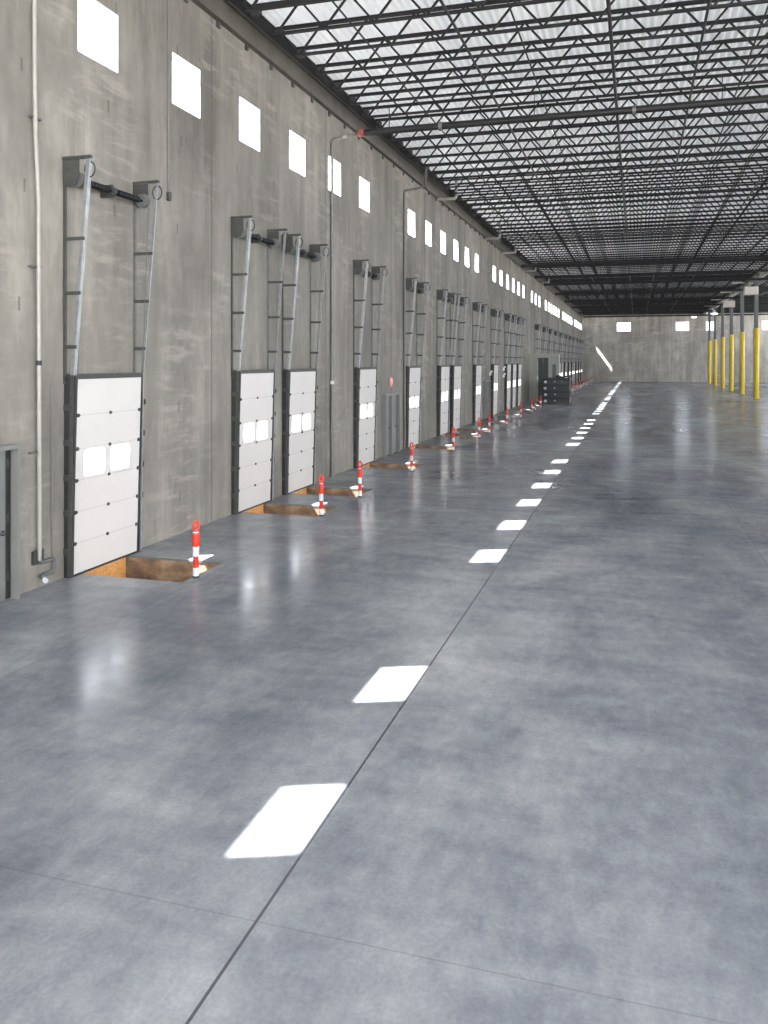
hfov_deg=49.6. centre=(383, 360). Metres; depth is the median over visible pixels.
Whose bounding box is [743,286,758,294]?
heater
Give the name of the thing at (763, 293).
joist
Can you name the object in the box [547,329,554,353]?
door
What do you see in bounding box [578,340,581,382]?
door
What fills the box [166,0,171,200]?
conduit
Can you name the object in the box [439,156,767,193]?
joist
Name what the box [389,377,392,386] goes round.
bell
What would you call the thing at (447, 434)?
pit
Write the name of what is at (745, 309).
sprinkler
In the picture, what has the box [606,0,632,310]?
sprinkler line
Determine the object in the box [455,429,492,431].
pit
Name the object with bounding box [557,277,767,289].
joist
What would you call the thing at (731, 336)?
steel column
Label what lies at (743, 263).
joist
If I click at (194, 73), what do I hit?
window
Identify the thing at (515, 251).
drain pipe
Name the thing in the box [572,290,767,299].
joist
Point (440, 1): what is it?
sprinkler line
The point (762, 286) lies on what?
joist
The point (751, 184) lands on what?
joist
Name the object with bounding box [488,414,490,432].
delineator post
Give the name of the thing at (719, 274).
joist
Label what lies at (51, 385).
pull chain
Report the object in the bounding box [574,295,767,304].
joist
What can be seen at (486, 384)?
door
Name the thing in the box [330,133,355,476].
pipe
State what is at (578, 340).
door
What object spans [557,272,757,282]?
joist
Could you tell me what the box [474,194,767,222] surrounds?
joist
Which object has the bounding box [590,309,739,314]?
joist
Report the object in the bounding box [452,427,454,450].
delineator post
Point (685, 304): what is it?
sprinkler
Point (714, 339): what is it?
steel column
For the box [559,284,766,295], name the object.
joist
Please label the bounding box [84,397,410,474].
ground
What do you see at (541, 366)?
wall
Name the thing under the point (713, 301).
joist
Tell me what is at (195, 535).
delineator post
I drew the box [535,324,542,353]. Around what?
door
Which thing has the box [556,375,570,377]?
box
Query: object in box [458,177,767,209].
joist
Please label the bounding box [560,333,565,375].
door
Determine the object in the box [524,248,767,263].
joist
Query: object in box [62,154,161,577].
door
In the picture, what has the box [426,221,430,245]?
window
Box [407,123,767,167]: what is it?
joist
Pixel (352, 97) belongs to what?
joist
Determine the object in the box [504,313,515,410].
door
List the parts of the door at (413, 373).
door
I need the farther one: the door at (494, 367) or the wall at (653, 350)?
the wall at (653, 350)
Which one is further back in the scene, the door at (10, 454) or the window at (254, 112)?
the window at (254, 112)
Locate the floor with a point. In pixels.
(480, 735)
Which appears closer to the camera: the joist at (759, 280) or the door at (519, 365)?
the door at (519, 365)
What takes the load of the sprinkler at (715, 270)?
hanging from the joist at (764, 250)
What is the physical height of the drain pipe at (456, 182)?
1.055 m
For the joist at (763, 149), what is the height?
0.825 m
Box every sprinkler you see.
[357,74,767,136]
[521,257,767,267]
[534,263,767,278]
[544,277,767,285]
[555,288,767,294]
[564,293,767,302]
[572,300,767,307]
[578,305,767,313]
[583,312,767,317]
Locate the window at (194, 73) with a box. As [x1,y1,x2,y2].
[172,52,199,117]
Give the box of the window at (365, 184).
[359,176,368,211]
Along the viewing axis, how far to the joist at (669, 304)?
131.29 m
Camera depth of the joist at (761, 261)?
73.42 m
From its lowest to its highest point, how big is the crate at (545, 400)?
0.545 m
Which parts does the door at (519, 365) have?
door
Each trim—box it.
[229,0,581,311]
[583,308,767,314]
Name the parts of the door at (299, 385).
door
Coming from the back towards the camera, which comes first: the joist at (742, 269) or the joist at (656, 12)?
the joist at (742, 269)
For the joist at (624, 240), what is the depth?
55.65 m
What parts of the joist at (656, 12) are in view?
seat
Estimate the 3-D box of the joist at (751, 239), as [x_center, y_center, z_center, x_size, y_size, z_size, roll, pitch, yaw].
[29.513,-8.432,59.552,40.150,0.825,0.180,0,0,17]
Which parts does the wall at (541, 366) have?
door, door, panel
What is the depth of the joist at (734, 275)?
88.53 m
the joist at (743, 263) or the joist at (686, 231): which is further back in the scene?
the joist at (743, 263)
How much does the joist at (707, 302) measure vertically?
0.825 m
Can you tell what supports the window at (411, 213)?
in the wall at (85, 107)
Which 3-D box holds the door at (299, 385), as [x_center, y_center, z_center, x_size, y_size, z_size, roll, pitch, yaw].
[-2.214,0.122,23.752,0.608,7.155,2.165,0,0,17]
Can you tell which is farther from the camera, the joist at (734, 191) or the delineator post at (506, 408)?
the delineator post at (506, 408)
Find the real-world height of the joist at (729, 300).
0.825 m
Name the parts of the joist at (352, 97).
seat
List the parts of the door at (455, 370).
door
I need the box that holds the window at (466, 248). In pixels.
[465,247,468,266]
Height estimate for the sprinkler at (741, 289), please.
0.922 m
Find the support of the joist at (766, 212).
attached to the ceiling
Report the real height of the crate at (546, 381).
0.545 m
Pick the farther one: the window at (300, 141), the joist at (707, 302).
the joist at (707, 302)
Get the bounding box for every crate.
[541,384,570,390]
[542,378,570,384]
[542,390,571,397]
[542,397,570,403]
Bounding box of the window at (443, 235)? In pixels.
[441,231,445,254]
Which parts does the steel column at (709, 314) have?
post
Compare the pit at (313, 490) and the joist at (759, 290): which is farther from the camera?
the joist at (759, 290)
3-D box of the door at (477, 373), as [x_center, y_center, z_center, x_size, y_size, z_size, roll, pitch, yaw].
[5.845,0.122,50.275,0.608,7.155,2.165,0,0,17]
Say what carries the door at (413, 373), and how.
in the wall at (85, 107)
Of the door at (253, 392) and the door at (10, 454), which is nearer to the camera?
the door at (10, 454)
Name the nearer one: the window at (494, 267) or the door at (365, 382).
the door at (365, 382)
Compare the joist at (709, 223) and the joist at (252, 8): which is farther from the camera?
the joist at (709, 223)
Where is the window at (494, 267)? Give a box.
[493,265,495,281]
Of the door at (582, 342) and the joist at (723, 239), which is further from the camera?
the door at (582, 342)
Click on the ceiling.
(322, 11)
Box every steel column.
[708,312,710,383]
[713,308,716,385]
[720,303,724,387]
[729,299,733,390]
[739,291,744,394]
[752,281,758,398]
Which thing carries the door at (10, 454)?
in the wall at (85, 107)
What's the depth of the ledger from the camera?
25.67 m
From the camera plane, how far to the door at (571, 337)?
118.09 m
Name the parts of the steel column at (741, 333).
post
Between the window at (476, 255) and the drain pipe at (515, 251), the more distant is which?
the drain pipe at (515, 251)
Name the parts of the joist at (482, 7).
seat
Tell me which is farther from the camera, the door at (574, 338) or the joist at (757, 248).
the door at (574, 338)
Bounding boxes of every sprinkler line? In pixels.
[439,0,611,314]
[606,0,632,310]
[646,0,710,310]
[668,167,767,313]
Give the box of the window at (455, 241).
[454,239,457,260]
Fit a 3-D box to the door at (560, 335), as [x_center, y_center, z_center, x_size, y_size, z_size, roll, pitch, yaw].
[22.169,0.123,103.999,0.608,7.155,2.165,0,0,17]
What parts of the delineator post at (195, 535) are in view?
loop handle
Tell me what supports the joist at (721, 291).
attached to the ceiling
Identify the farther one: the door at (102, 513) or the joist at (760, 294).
the joist at (760, 294)
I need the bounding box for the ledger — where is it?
[183,0,581,315]
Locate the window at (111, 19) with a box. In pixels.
[79,0,117,72]
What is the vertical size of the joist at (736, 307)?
0.825 m
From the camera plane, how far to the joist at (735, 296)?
117.49 m
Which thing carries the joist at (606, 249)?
attached to the ceiling
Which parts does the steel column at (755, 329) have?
post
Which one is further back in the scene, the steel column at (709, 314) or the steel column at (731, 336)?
the steel column at (709, 314)
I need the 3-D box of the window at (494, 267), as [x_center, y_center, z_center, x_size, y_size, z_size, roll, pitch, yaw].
[7.436,-5.950,57.068,0.268,1.100,1.190,0,0,17]
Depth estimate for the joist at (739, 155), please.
35.16 m
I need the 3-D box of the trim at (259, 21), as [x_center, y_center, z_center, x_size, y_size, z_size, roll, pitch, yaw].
[11.214,-8.661,68.707,0.170,0.358,166.000,0,0,17]
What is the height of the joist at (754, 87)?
0.825 m
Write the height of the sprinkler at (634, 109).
0.952 m
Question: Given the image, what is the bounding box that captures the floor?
[0,381,767,1023]
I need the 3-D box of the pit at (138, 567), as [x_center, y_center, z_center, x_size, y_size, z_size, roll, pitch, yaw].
[-4.124,4.013,14.840,2.140,0.614,1.580,0,0,17]
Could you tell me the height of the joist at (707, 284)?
0.825 m
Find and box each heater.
[723,301,734,307]
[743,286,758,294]
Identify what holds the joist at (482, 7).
attached to the ceiling
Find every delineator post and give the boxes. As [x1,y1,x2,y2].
[192,520,199,578]
[318,475,323,515]
[357,461,361,496]
[410,442,413,471]
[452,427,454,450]
[478,417,480,437]
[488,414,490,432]
[506,408,507,424]
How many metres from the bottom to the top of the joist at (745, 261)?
0.825 m
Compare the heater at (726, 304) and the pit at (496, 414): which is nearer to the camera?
the pit at (496, 414)
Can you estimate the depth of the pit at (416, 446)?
36.32 m
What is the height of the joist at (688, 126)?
0.825 m
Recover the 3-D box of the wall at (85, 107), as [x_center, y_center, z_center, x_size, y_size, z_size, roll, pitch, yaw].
[11.013,-1.950,68.768,0.250,13.900,166.000,0,0,17]
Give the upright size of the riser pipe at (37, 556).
12.448 m
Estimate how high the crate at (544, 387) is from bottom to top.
0.545 m
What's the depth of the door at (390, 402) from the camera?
32.72 m
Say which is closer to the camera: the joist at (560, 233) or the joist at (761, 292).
the joist at (560, 233)
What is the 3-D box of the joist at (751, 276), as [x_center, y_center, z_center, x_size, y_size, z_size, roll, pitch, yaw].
[38.002,-8.432,87.491,40.150,0.825,0.180,0,0,17]
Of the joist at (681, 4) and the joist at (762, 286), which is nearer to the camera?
the joist at (681, 4)
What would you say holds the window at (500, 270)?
in the wall at (85, 107)
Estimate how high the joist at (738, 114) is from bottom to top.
0.825 m
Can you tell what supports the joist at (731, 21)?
attached to the ceiling
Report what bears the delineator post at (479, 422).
on the floor
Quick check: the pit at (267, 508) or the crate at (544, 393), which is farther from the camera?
the crate at (544, 393)
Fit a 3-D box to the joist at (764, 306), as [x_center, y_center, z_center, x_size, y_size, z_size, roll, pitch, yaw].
[51.585,-8.432,132.193,40.150,0.825,0.180,0,0,17]
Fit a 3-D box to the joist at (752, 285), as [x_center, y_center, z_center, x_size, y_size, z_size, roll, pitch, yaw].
[41.398,-8.432,98.666,40.150,0.825,0.180,0,0,17]
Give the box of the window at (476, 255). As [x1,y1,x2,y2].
[475,253,478,272]
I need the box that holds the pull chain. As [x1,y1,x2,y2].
[51,385,52,555]
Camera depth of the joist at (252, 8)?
18.84 m
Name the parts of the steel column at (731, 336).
post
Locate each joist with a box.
[241,0,339,12]
[251,0,565,36]
[275,0,767,56]
[297,0,767,74]
[316,14,767,90]
[333,35,767,105]
[348,53,767,118]
[362,69,767,127]
[375,84,767,140]
[386,104,767,150]
[397,111,767,158]
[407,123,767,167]
[416,130,767,174]
[425,140,767,181]
[431,148,767,187]
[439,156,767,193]
[445,163,767,199]
[451,170,767,204]
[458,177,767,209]
[463,183,767,214]
[468,188,767,218]
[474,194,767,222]
[477,200,767,226]
[482,203,767,230]
[486,207,767,233]
[490,212,767,236]
[493,215,767,239]
[497,219,767,242]
[500,223,767,245]
[503,226,767,248]
[506,229,767,250]
[509,233,767,253]
[513,236,767,255]
[517,239,767,257]
[518,242,767,260]
[522,243,767,262]
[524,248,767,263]
[525,246,767,264]
[527,250,767,267]
[529,253,767,269]
[531,255,767,271]
[534,261,767,274]
[536,261,766,272]
[536,261,766,274]
[539,263,765,274]
[543,267,760,280]
[544,265,765,278]
[550,267,767,281]
[550,269,763,282]
[550,274,767,286]
[551,275,767,287]
[555,273,750,282]
[556,276,767,288]
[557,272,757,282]
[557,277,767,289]
[558,284,765,294]
[559,281,767,290]
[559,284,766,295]
[560,280,766,291]
[561,281,764,292]
[565,285,765,296]
[566,291,766,299]
[567,291,767,298]
[568,292,764,299]
[569,291,767,299]
[569,293,767,303]
[571,294,764,303]
[571,294,767,302]
[572,283,767,291]
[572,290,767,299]
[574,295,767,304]
[575,300,746,307]
[575,301,767,308]
[576,286,767,296]
[576,298,767,305]
[577,287,767,297]
[577,302,767,309]
[579,301,758,309]
[580,303,766,310]
[582,307,767,311]
[586,306,765,313]
[589,296,767,304]
[589,299,752,304]
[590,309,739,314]
[595,307,767,313]
[597,304,739,310]
[598,306,764,311]
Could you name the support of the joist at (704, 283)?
attached to the ceiling
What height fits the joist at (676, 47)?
0.825 m
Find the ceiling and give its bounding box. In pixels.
[247,0,767,303]
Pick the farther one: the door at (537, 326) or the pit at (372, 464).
the door at (537, 326)
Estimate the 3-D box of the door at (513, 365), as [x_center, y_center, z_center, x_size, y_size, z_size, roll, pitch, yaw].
[10.336,0.122,65.057,0.608,7.155,2.165,0,0,17]
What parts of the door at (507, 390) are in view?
door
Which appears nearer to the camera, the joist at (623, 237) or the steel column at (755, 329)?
the joist at (623, 237)
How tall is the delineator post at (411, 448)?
0.983 m
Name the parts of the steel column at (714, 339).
post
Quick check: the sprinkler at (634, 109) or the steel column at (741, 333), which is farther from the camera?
the steel column at (741, 333)
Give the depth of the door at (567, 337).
111.72 m
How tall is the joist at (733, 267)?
0.825 m
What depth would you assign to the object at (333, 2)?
25.09 m
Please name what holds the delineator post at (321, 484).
on the floor
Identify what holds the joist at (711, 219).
attached to the ceiling
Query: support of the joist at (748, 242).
attached to the ceiling
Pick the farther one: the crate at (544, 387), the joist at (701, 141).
the crate at (544, 387)
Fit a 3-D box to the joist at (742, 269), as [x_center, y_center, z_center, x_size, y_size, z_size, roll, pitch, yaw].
[35.880,-8.432,80.506,40.150,0.825,0.180,0,0,17]
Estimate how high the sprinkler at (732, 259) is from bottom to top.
0.922 m
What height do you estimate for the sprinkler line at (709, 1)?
0.070 m
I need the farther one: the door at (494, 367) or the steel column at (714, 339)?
the steel column at (714, 339)
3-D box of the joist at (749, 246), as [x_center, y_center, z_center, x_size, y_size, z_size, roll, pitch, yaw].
[30.787,-8.432,63.743,40.150,0.825,0.180,0,0,17]
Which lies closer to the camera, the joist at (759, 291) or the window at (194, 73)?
the window at (194, 73)
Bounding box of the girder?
[704,265,767,313]
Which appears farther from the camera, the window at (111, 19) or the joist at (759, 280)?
the joist at (759, 280)
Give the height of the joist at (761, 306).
0.825 m
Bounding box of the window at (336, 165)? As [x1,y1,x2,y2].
[328,155,340,196]
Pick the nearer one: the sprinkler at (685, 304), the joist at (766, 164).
the joist at (766, 164)
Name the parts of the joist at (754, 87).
seat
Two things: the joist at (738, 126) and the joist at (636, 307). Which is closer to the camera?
the joist at (738, 126)
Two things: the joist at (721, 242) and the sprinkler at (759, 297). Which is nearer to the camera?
the joist at (721, 242)
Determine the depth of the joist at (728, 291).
106.36 m
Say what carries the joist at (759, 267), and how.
attached to the ceiling
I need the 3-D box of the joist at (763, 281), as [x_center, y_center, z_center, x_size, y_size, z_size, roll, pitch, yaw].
[39.700,-8.432,93.079,40.150,0.825,0.180,0,0,17]
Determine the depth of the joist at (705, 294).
112.96 m
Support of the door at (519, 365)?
in the wall at (85, 107)
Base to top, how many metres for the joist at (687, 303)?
0.825 m
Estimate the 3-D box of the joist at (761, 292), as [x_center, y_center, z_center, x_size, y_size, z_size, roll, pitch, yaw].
[44.369,-8.432,108.445,40.150,0.825,0.180,0,0,17]
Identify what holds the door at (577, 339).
in the wall at (85, 107)
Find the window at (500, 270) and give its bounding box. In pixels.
[500,270,501,285]
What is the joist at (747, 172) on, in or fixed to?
attached to the ceiling
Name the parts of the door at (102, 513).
door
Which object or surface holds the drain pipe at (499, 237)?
attached to the wall at (85, 107)
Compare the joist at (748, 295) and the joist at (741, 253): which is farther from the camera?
the joist at (748, 295)
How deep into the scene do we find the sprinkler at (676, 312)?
134.73 m
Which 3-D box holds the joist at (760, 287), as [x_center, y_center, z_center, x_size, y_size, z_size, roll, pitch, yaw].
[42.247,-8.432,101.460,40.150,0.825,0.180,0,0,17]
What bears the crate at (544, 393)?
on the crate at (545, 400)
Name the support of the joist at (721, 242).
attached to the ceiling
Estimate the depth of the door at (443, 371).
41.13 m
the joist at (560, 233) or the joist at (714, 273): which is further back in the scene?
the joist at (714, 273)
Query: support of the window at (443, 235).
in the wall at (85, 107)
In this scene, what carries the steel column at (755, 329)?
on the floor
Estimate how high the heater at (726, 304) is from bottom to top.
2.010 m
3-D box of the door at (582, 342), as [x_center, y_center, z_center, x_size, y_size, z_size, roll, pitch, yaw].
[34.641,0.123,145.046,0.608,7.155,2.165,0,0,17]
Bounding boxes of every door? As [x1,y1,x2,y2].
[0,444,20,601]
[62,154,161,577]
[230,215,288,514]
[281,234,329,494]
[353,259,387,467]
[382,393,399,456]
[406,278,429,448]
[437,289,457,435]
[450,294,468,430]
[472,302,488,422]
[483,380,490,418]
[491,309,503,415]
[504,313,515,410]
[510,316,521,407]
[516,318,526,405]
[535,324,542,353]
[542,327,549,353]
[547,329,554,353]
[553,331,559,353]
[558,333,563,375]
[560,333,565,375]
[564,335,569,375]
[568,336,572,374]
[571,337,575,384]
[573,339,577,384]
[575,339,579,383]
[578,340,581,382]
[580,341,584,381]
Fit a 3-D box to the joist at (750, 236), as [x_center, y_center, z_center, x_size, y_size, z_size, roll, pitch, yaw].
[29.089,-8.432,58.155,40.150,0.825,0.180,0,0,17]
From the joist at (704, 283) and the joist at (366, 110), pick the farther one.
the joist at (704, 283)
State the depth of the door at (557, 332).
97.33 m
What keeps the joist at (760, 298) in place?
attached to the ceiling
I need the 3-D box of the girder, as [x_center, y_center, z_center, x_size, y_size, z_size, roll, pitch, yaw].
[35.520,-7.930,79.063,0.320,0.580,131.950,0,0,17]
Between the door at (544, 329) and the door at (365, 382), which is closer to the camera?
the door at (365, 382)
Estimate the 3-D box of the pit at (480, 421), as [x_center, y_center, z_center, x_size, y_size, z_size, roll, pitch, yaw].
[6.581,4.013,50.069,2.140,0.614,1.580,0,0,17]
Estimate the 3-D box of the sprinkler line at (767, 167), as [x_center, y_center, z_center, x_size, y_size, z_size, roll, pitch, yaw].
[28.792,-7.975,76.870,0.070,0.070,139.840,0,0,17]
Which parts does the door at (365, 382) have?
door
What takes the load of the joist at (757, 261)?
attached to the ceiling
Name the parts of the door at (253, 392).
door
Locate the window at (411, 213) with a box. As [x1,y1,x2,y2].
[408,209,414,237]
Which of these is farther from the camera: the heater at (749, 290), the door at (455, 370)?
the heater at (749, 290)
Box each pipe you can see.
[28,0,55,582]
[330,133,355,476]
[403,167,427,448]
[437,181,457,200]
[484,222,500,239]
[502,238,516,253]
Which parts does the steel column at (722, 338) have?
post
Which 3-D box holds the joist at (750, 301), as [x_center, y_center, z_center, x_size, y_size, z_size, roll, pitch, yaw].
[49.463,-8.432,125.208,40.150,0.825,0.180,0,0,17]
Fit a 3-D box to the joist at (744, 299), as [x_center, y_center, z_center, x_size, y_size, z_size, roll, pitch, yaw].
[48.189,-8.432,121.017,40.150,0.825,0.180,0,0,17]
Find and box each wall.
[0,0,581,599]
[529,354,559,400]
[582,313,767,382]
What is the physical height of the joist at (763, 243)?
0.825 m
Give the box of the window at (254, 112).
[239,96,259,151]
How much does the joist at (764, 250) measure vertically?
0.825 m
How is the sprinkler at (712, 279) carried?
hanging from the girder
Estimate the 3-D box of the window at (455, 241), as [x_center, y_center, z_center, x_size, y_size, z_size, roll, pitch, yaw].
[3.750,-5.950,44.936,0.268,1.100,1.190,0,0,17]
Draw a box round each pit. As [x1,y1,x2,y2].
[83,555,222,582]
[244,503,336,516]
[291,486,371,496]
[362,462,423,468]
[410,445,459,448]
[442,433,484,436]
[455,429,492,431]
[480,421,510,422]
[494,414,523,415]
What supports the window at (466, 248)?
in the wall at (85, 107)
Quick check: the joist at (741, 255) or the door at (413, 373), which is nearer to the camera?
the door at (413, 373)
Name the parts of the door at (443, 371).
door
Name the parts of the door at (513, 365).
door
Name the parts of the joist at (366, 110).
seat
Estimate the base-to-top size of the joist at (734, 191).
0.825 m
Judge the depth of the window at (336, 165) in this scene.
27.45 m
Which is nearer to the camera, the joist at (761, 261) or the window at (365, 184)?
the window at (365, 184)
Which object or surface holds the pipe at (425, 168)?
attached to the wall at (85, 107)
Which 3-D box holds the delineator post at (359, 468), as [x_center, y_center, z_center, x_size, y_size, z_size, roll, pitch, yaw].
[-0.652,3.208,22.523,0.130,0.983,0.130,0,0,43]
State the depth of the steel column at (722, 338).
110.75 m
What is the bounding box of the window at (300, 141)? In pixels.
[289,129,304,176]
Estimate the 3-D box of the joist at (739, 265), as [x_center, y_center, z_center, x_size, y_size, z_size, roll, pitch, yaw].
[34.607,-8.432,76.315,40.150,0.825,0.180,0,0,17]
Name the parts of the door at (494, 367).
door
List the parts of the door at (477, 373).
door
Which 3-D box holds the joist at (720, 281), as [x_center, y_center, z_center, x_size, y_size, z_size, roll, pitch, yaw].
[38.851,-8.432,90.285,40.150,0.825,0.180,0,0,17]

